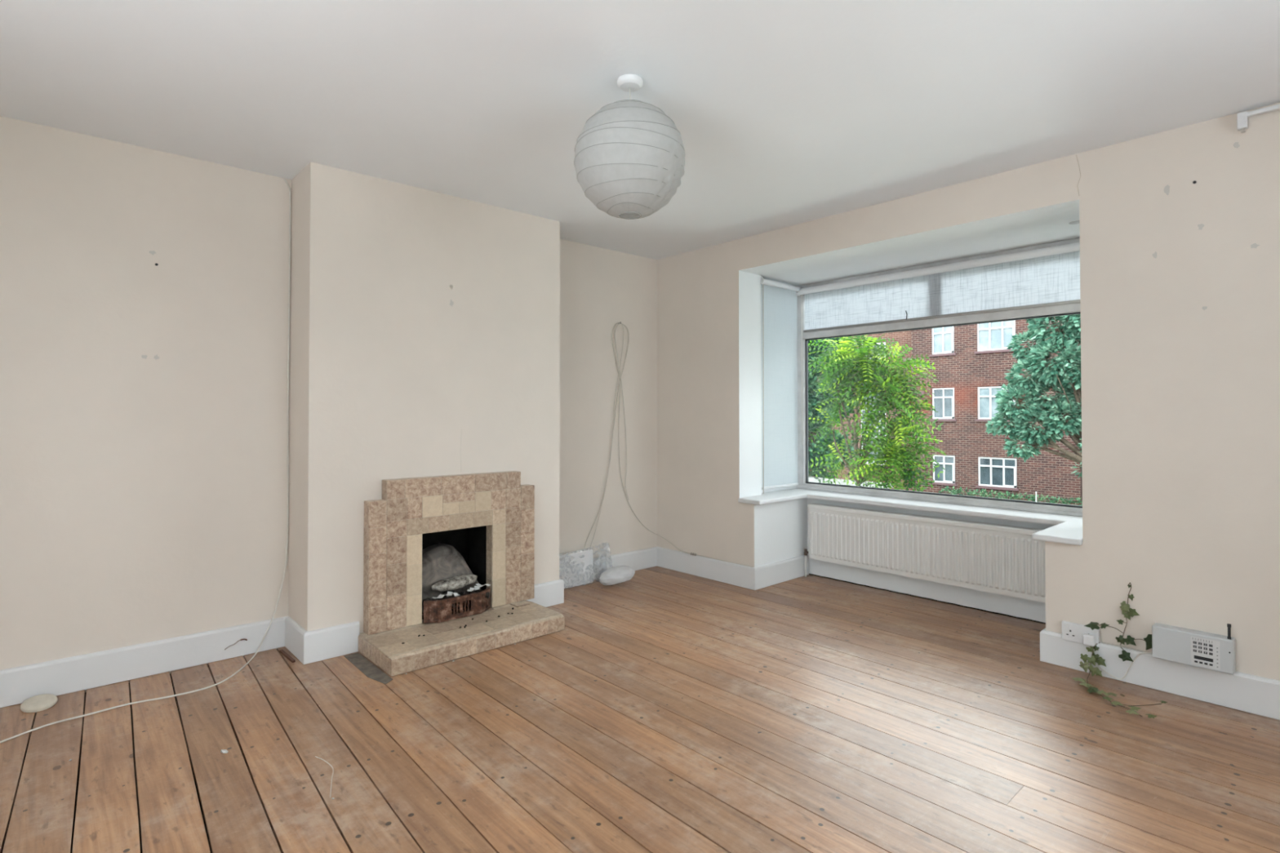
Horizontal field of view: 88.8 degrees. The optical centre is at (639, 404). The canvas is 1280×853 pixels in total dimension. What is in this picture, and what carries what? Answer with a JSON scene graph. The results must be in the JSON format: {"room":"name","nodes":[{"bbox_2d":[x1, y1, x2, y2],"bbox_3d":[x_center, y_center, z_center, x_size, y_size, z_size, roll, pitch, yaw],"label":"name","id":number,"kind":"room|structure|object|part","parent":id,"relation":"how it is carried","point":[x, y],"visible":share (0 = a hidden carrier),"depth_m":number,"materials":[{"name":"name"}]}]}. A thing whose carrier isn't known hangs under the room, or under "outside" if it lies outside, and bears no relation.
{"room":"living room","nodes":[
{"label":"living room","id":0,"kind":"room"},
{"bbox_2d":[0,115,657,692],"bbox_3d":[-1.803,0.049,3.477,5.600,2.430,0.153,1,-1,-42],"label":"wall","id":1,"kind":"structure","parent":0,"point":[144,291],"depth_m":3.02,"materials":[{"name":"beige paint"}]},
{"bbox_2d":[0,179,290,743],"bbox_3d":[-2.082,0.026,2.614,0.204,2.397,1.599,0,-1,26],"label":"cable","id":2,"kind":"object","parent":1,"relation":"attached to","point":[254,655],"visible":1,"depth_m":3.33,"materials":[{"name":"white plastic"}]},
{"bbox_2d":[0,616,359,707],"bbox_3d":[-2.556,1.144,2.442,2.815,0.146,0.348,1,-1,-42],"label":"baseboard","id":3,"kind":"structure","parent":1,"relation":"attached to","point":[59,677],"depth_m":3.01,"materials":[{"name":"white paint"}]},
{"bbox_2d":[224,638,247,649],"bbox_3d":[-1.962,1.161,3.177,0.096,0.039,0.011,1,-1,-41],"label":"wire","id":4,"kind":"object","parent":1,"relation":"attached to","point":[242,638],"visible":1,"depth_m":3.19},
{"bbox_3d":[-0.150,-0.611,4.871,0.014,0.018,0.028,1,-1,-42],"label":"wall hook","id":5,"kind":"object","parent":1,"relation":"attached to","visible":0},
{"bbox_2d":[583,323,629,549],"bbox_3d":[-0.241,0.208,4.771,0.431,1.650,0.010,1,-1,-42],"label":"cable","id":6,"kind":"object","parent":5,"relation":"hanging from","point":[622,323],"visible":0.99,"depth_m":4.82,"materials":[{"name":"grey plastic"}]},
{"bbox_2d":[589,322,623,549],"bbox_3d":[-0.243,0.214,4.765,0.329,1.658,0.006,1,-1,-42],"label":"cable","id":7,"kind":"object","parent":5,"relation":"hanging from","point":[621,322],"visible":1,"depth_m":4.80,"materials":[{"name":"grey plastic"}]},
{"bbox_2d":[614,322,629,500],"bbox_3d":[-0.135,0.050,4.867,0.146,1.328,0.009,1,-1,-44],"label":"cable","id":8,"kind":"object","parent":5,"relation":"hanging from","point":[619,322],"visible":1,"depth_m":4.88,"materials":[{"name":"white plastic"}]},
{"bbox_2d":[611,322,692,554],"bbox_3d":[0.093,0.241,4.824,0.465,1.719,0.393,1,-1,-42],"label":"cable","id":9,"kind":"object","parent":5,"relation":"hanging from","point":[617,322],"visible":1,"depth_m":4.86,"materials":[{"name":"grey plastic"}]},
{"bbox_2d":[288,161,559,633],"bbox_3d":[-1.157,0.047,3.745,1.460,2.420,0.335,1,-1,-42],"label":"wall","id":10,"kind":"structure","parent":0,"point":[396,372],"depth_m":3.46,"materials":[{"name":"beige paint"}]},
{"bbox_2d":[0,566,1279,852],"bbox_3d":[0.024,1.217,1.406,6.712,0.032,5.450,1,-1,-42],"label":"floor","id":11,"kind":"structure","parent":0,"point":[670,711],"depth_m":2.33,"materials":[{"name":"brown wood"}]},
{"bbox_2d":[20,693,57,712],"bbox_3d":[-2.431,1.207,2.646,0.111,0.039,0.109,1,-1,-37],"label":"disc","id":12,"kind":"object","parent":11,"relation":"on","point":[38,703],"visible":1,"depth_m":2.63,"materials":[{"name":"beige plastic"}]},
{"bbox_2d":[220,749,227,753],"bbox_3d":[-1.454,1.213,2.287,0.026,0.011,0.018,-1,-1,36],"label":"flake","id":13,"kind":"object","parent":11,"relation":"on","point":[224,751],"visible":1,"depth_m":2.28,"materials":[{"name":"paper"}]},
{"bbox_2d":[280,649,295,662],"bbox_3d":[-1.718,1.224,3.187,0.015,0.010,0.200,1,-1,-44],"label":"wood offcut","id":14,"kind":"object","parent":11,"relation":"on","point":[291,659],"visible":1,"depth_m":3.17,"materials":[{"name":"brown wood"}]},
{"bbox_2d":[315,756,333,798],"bbox_3d":[-1.020,1.210,2.143,0.039,0.002,0.294,1,-1,-34],"label":"thread","id":15,"kind":"object","parent":11,"relation":"on","point":[315,757],"visible":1,"depth_m":2.15},
{"bbox_2d":[358,471,564,676],"bbox_3d":[-0.986,0.810,3.548,1.003,0.845,0.710,1,-1,-42],"label":"fireplace","id":16,"kind":"object","parent":11,"relation":"on","point":[398,575],"depth_m":3.43,"materials":[{"name":"brown tile"}]},
{"bbox_3d":[-1.090,1.085,3.433,0.088,0.115,0.012,0,-1,-8],"label":"panel","id":17,"kind":"part","parent":16,"relation":"part of","materials":[{"name":"brown metal"}]},
{"bbox_2d":[441,590,457,599],"bbox_3d":[-1.051,1.046,3.607,0.100,0.064,0.141,0,-1,12],"label":"coal","id":18,"kind":"object","parent":16,"relation":"in","point":[445,593],"visible":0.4,"depth_m":3.55,"materials":[{"name":"black stone"}]},
{"bbox_2d":[431,574,477,591],"bbox_3d":[-1.018,0.984,3.621,0.271,0.067,0.128,1,-1,-42],"label":"log","id":19,"kind":"object","parent":18,"relation":"on","point":[454,583],"visible":1,"depth_m":3.58,"materials":[{"name":"grey wood"}]},
{"bbox_2d":[451,592,460,596],"bbox_3d":[-0.994,1.018,3.517,0.052,0.017,0.024,-1,-1,36],"label":"paper scrap","id":20,"kind":"object","parent":16,"relation":"on","point":[455,594],"visible":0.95,"depth_m":3.51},
{"bbox_3d":[-1.026,1.089,3.597,0.394,0.117,0.218,1,-1,-42],"label":"fire grate","id":21,"kind":"part","parent":16,"relation":"part of","materials":[{"name":"brown metal"}]},
{"bbox_3d":[-0.964,1.087,3.520,0.234,0.115,0.020,1,-1,-42],"label":"panel","id":22,"kind":"part","parent":16,"relation":"part of","materials":[{"name":"brown metal"}]},
{"bbox_2d":[459,591,467,595],"bbox_3d":[-0.986,1.067,3.660,0.044,0.047,0.041,0,-1,13],"label":"coal","id":23,"kind":"object","parent":16,"relation":"in","point":[464,593],"visible":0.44,"depth_m":3.65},
{"bbox_2d":[475,583,490,587],"bbox_3d":[-0.881,1.013,3.675,0.078,0.022,0.030,0,-1,17],"label":"paper scrap","id":24,"kind":"object","parent":16,"relation":"on","point":[477,584],"visible":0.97,"depth_m":3.67,"materials":[{"name":"white paper"}]},
{"bbox_3d":[-0.863,1.088,3.643,0.012,0.115,0.101,0,-1,15],"label":"panel","id":25,"kind":"part","parent":16,"relation":"part of","materials":[{"name":"brown metal"}]},
{"bbox_2d":[485,591,489,599],"bbox_3d":[-0.861,1.067,3.658,0.043,0.041,0.040,-1,-1,35],"label":"coal","id":26,"kind":"object","parent":16,"relation":"in","point":[487,594],"visible":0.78,"depth_m":3.65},
{"bbox_2d":[559,548,592,588],"bbox_3d":[-0.378,1.115,4.568,0.506,0.262,0.088,1,-1,-42],"label":"box","id":27,"kind":"object","parent":11,"relation":"on","point":[575,567],"visible":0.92,"depth_m":4.49,"materials":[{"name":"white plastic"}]},
{"bbox_2d":[599,565,635,585],"bbox_3d":[-0.157,1.184,4.542,0.207,0.127,0.305,-1,-1,40],"label":"plastic bag","id":28,"kind":"object","parent":11,"relation":"on","point":[620,574],"visible":1,"depth_m":4.45,"materials":[{"name":"white plastic"}]},
{"bbox_2d":[1071,582,1167,718],"bbox_3d":[2.003,0.999,2.757,0.411,0.437,0.338,1,-1,-42],"label":"ivy plant","id":29,"kind":"object","parent":11,"relation":"on","point":[1124,607],"visible":1,"depth_m":2.88,"materials":[{"name":"green plant"}]},
{"bbox_2d":[0,0,1279,259],"bbox_3d":[0.028,-1.256,1.480,5.600,0.120,5.600,1,-1,-42],"label":"ceiling","id":30,"kind":"structure","parent":0,"point":[784,113],"depth_m":2.40,"materials":[{"name":"white paint"}]},
{"bbox_2d":[573,73,684,219],"bbox_3d":[-0.037,-0.935,2.380,0.403,0.497,0.406,0,-1,17],"label":"pendant lamp","id":31,"kind":"object","parent":30,"relation":"hanging from","point":[629,160],"visible":1,"depth_m":2.24,"materials":[{"name":"white paper"}]},
{"bbox_2d":[776,497,1055,624],"bbox_3d":[1.782,0.969,4.150,0.630,0.607,2.260,1,-1,-42],"label":"wall","id":32,"kind":"structure","parent":0,"point":[792,516],"depth_m":4.34,"materials":[{"name":"white paint"}]},
{"bbox_2d":[526,546,808,607],"bbox_3d":[0.159,1.173,4.489,2.052,0.146,0.970,1,-1,-42],"label":"baseboard","id":33,"kind":"structure","parent":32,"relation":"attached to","point":[549,593],"depth_m":4.67,"materials":[{"name":"white paint"}]},
{"bbox_2d":[804,502,1045,602],"bbox_3d":[1.768,0.974,4.176,0.115,0.537,1.657,1,-1,-42],"label":"radiator","id":34,"kind":"object","parent":32,"relation":"attached to","point":[995,558],"visible":0.85,"depth_m":4.04,"materials":[{"name":"metal"}]},
{"bbox_2d":[657,102,1279,680],"bbox_3d":[2.007,0.044,3.259,0.254,2.430,5.300,1,-1,-42],"label":"wall","id":35,"kind":"structure","parent":0,"point":[1180,228],"depth_m":2.89,"materials":[{"name":"beige paint"}]},
{"bbox_2d":[761,485,796,493],"bbox_3d":[1.007,-0.141,4.941,0.525,1.576,0.060,1,-1,-42],"label":"window","id":36,"kind":"structure","parent":35,"relation":"in","point":[793,486],"depth_m":4.93,"materials":[{"name":"white plastic"}]},
{"bbox_2d":[737,237,1082,545],"bbox_3d":[1.667,-0.139,4.055,0.870,1.606,2.190,1,-1,-42],"label":"window","id":37,"kind":"structure","parent":35,"relation":"in","point":[1067,519],"depth_m":4.27,"materials":[{"name":"white paint"}]},
{"bbox_2d":[760,275,803,493],"bbox_3d":[1.056,-0.143,4.882,0.526,1.568,0.064,1,-1,-42],"label":"roller blind","id":38,"kind":"object","parent":37,"relation":"attached to","point":[779,308],"visible":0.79,"depth_m":4.89,"materials":[{"name":"white fabric"}]},
{"bbox_3d":[0.889,-0.115,4.713,0.006,1.508,0.010,1,-1,-42],"label":"cord","id":39,"kind":"part","parent":38,"relation":"part of","materials":[{"name":"white plastic"}]},
{"bbox_3d":[1.249,-0.285,5.041,0.013,1.180,0.003,1,-1,-42],"label":"chain","id":40,"kind":"part","parent":38,"relation":"part of","materials":[{"name":"white plastic"}]},
{"bbox_3d":[1.667,0.649,4.043,0.870,0.030,2.190,1,-1,-42],"label":"sill","id":41,"kind":"part","parent":37,"relation":"part of","materials":[{"name":"white paint"}]},
{"bbox_2d":[795,242,1079,332],"bbox_3d":[1.927,-0.742,4.290,0.053,0.348,2.095,1,-1,-42],"label":"roller blind","id":42,"kind":"object","parent":37,"relation":"attached to","point":[1046,277],"visible":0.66,"depth_m":4.21,"materials":[{"name":"white fabric"}]},
{"bbox_2d":[760,213,1079,285],"bbox_3d":[1.797,-1.106,4.194,0.670,0.343,2.300,1,-1,-42],"label":"window recess ceiling","id":43,"kind":"structure","parent":35,"relation":"attached to","point":[1064,228],"depth_m":4.03,"materials":[{"name":"white paint"}]},
{"bbox_2d":[1061,620,1099,647],"bbox_3d":[2.029,1.056,3.016,0.027,0.084,0.145,1,-1,-42],"label":"power socket","id":44,"kind":"object","parent":35,"relation":"attached to","point":[1072,632],"visible":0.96,"depth_m":3.02,"materials":[{"name":"white plastic"}]},
{"bbox_2d":[1082,633,1095,646],"bbox_3d":[2.037,1.067,2.967,0.033,0.048,0.046,1,-1,-42],"label":"plug","id":45,"kind":"object","parent":44,"relation":"attached to","point":[1087,639],"visible":1,"depth_m":2.96,"materials":[{"name":"white plastic"}]},
{"bbox_2d":[1088,645,1152,679],"bbox_3d":[2.122,1.141,2.894,0.229,0.148,0.016,-1,-1,41],"label":"cable","id":46,"kind":"object","parent":35,"relation":"attached to","point":[1135,658],"visible":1,"depth_m":2.87,"materials":[{"name":"white plastic"}]},
{"bbox_2d":[1040,627,1279,719],"bbox_3d":[2.918,1.139,2.267,0.320,0.146,2.630,1,-1,-42],"label":"baseboard","id":47,"kind":"structure","parent":35,"relation":"attached to","point":[1249,693],"depth_m":2.76,"materials":[{"name":"white paint"}]},
{"bbox_2d":[1099,631,1148,652],"bbox_3d":[2.146,1.050,2.893,0.012,0.052,0.193,1,-1,-42],"label":"cable","id":48,"kind":"object","parent":47,"relation":"on","point":[1100,631],"visible":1,"depth_m":2.91,"materials":[{"name":"white plastic"}]},
{"bbox_2d":[1151,622,1235,674],"bbox_3d":[2.284,0.975,2.704,0.070,0.193,0.258,1,-1,-42],"label":"panel","id":49,"kind":"object","parent":35,"relation":"attached to","point":[1204,650],"visible":1,"depth_m":2.68,"materials":[{"name":"grey plastic"}]},
{"bbox_3d":[2.290,1.005,2.650,0.002,0.114,0.090,1,-1,-42],"label":"keypad panel","id":50,"kind":"part","parent":49,"relation":"part of","materials":[{"name":"white plastic"}]},
{"bbox_2d":[1236,103,1279,133],"bbox_3d":[2.908,-1.138,2.072,0.040,0.078,1.505,1,-1,-42],"label":"track","id":51,"kind":"object","parent":35,"relation":"attached to","point":[1242,117],"visible":1,"depth_m":2.60,"materials":[{"name":"white plastic"}]},
{"label":"outside","id":52,"kind":"structure","parent":0,"visible":0},
{"bbox_3d":[16.052,4.109,33.064,58.800,0.200,100.000,1,-1,-42],"label":"ground","id":53,"kind":"structure","parent":52,"visible":0},
{"bbox_2d":[808,337,887,478],"bbox_3d":[5.020,0.570,20.425,2.925,6.521,5.073,0,-1,-29],"label":"tree","id":54,"kind":"object","parent":53,"relation":"on","point":[812,384],"visible":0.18,"depth_m":19.59,"materials":[{"name":"green plant"}]},
{"bbox_2d":[808,476,893,488],"bbox_3d":[5.152,2.989,19.387,0.450,1.650,4.700,1,-1,-42],"label":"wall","id":55,"kind":"structure","parent":53,"relation":"on","point":[811,479],"depth_m":18.65,"materials":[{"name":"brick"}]},
{"bbox_2d":[808,319,1082,506],"bbox_3d":[16.933,-3.002,27.214,9.500,13.850,35.000,1,-1,-42],"label":"apartment building","id":56,"kind":"structure","parent":53,"relation":"on","point":[971,362],"depth_m":25.32,"materials":[{"name":"red brick"}]},
{"bbox_3d":[10.419,0.829,29.141,0.006,3.570,1.120,1,-1,-42],"label":"pane","id":57,"kind":"part","parent":56,"relation":"part of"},
{"bbox_3d":[12.132,-2.002,26.186,0.170,0.089,1.030,1,-1,-42],"label":"window sill","id":58,"kind":"part","parent":56,"relation":"part of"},
{"bbox_3d":[12.133,0.605,26.148,0.170,0.089,1.030,1,-1,-42],"label":"window sill","id":59,"kind":"part","parent":56,"relation":"part of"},
{"bbox_3d":[12.133,3.155,26.110,0.170,0.089,1.030,1,-1,-42],"label":"window sill","id":60,"kind":"part","parent":56,"relation":"part of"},
{"bbox_3d":[12.167,-2.643,26.227,0.006,1.113,0.790,1,-1,-42],"label":"pane","id":61,"kind":"part","parent":56,"relation":"part of","materials":[{"name":"clear glass"}]},
{"bbox_3d":[12.168,-0.058,26.189,0.006,1.155,0.790,1,-1,-42],"label":"pane","id":62,"kind":"part","parent":56,"relation":"part of","materials":[{"name":"clear glass"}]},
{"bbox_3d":[12.169,2.562,26.151,0.006,1.015,0.790,1,-1,-42],"label":"pane","id":63,"kind":"part","parent":56,"relation":"part of","materials":[{"name":"glass"}]},
{"bbox_3d":[13.463,0.583,24.684,0.170,0.089,1.505,1,-1,-42],"label":"window sill","id":64,"kind":"part","parent":56,"relation":"part of","materials":[{"name":"concrete"}]},
{"bbox_3d":[13.498,-0.079,24.726,0.006,1.155,1.265,1,-1,-42],"label":"pane","id":65,"kind":"part","parent":56,"relation":"part of","materials":[{"name":"clear glass"}]},
{"bbox_3d":[13.462,-2.024,24.722,0.170,0.089,1.505,1,-1,-42],"label":"window sill","id":66,"kind":"part","parent":56,"relation":"part of","materials":[{"name":"concrete"}]},
{"bbox_3d":[13.497,-2.665,24.764,0.006,1.113,1.265,1,-1,-42],"label":"pane","id":67,"kind":"part","parent":56,"relation":"part of","materials":[{"name":"clear glass"}]},
{"bbox_3d":[13.464,3.133,24.647,0.170,0.089,1.505,1,-1,-42],"label":"window sill","id":68,"kind":"part","parent":56,"relation":"part of","materials":[{"name":"white concrete"}]},
{"bbox_3d":[13.499,2.540,24.688,0.006,1.015,1.265,1,-1,-42],"label":"pane","id":69,"kind":"part","parent":56,"relation":"part of","materials":[{"name":"glass"}]},
{"bbox_2d":[938,485,1082,506],"bbox_3d":[14.969,3.372,20.281,1.111,0.925,11.546,1,-1,-42],"label":"hedge","id":70,"kind":"object","parent":53,"relation":"on","point":[947,488],"visible":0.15,"depth_m":22.64,"materials":[{"name":"green plant"}]},
{"bbox_2d":[985,314,1082,478],"bbox_3d":[10.719,0.238,15.798,2.234,7.094,4.509,1,-1,-42],"label":"tree","id":71,"kind":"object","parent":53,"relation":"on","point":[1046,375],"visible":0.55,"depth_m":16.18,"materials":[{"name":"green plant"}]},
{"label":"coal","id":72,"kind":"object","parent":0,"visible":0},
{"bbox_2d":[446,591,453,596],"bbox_3d":[-1.020,1.015,3.501,0.027,0.020,0.065,0,-1,-10],"label":"paper scrap","id":73,"kind":"object","parent":72,"relation":"on","point":[449,593],"visible":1,"depth_m":3.52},
{"label":"coal","id":74,"kind":"object","parent":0,"visible":0},
{"bbox_2d":[466,587,474,591],"bbox_3d":[-0.927,1.016,3.585,0.024,0.016,0.058,0,-1,2],"label":"paper scrap","id":75,"kind":"object","parent":74,"relation":"on","point":[470,589],"visible":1,"depth_m":3.60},
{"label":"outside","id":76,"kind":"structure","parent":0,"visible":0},
{"bbox_3d":[0.993,3.810,19.379,4.500,0.030,100.000,1,-1,-42],"label":"street","id":77,"kind":"object","parent":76,"visible":0},
{"bbox_2d":[808,333,946,491],"bbox_3d":[4.700,1.005,13.521,1.991,5.450,3.052,1,-1,-34],"label":"tree","id":78,"kind":"object","parent":77,"relation":"on","point":[850,371],"visible":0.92,"depth_m":13.12,"materials":[{"name":"green plant"}]}
]}

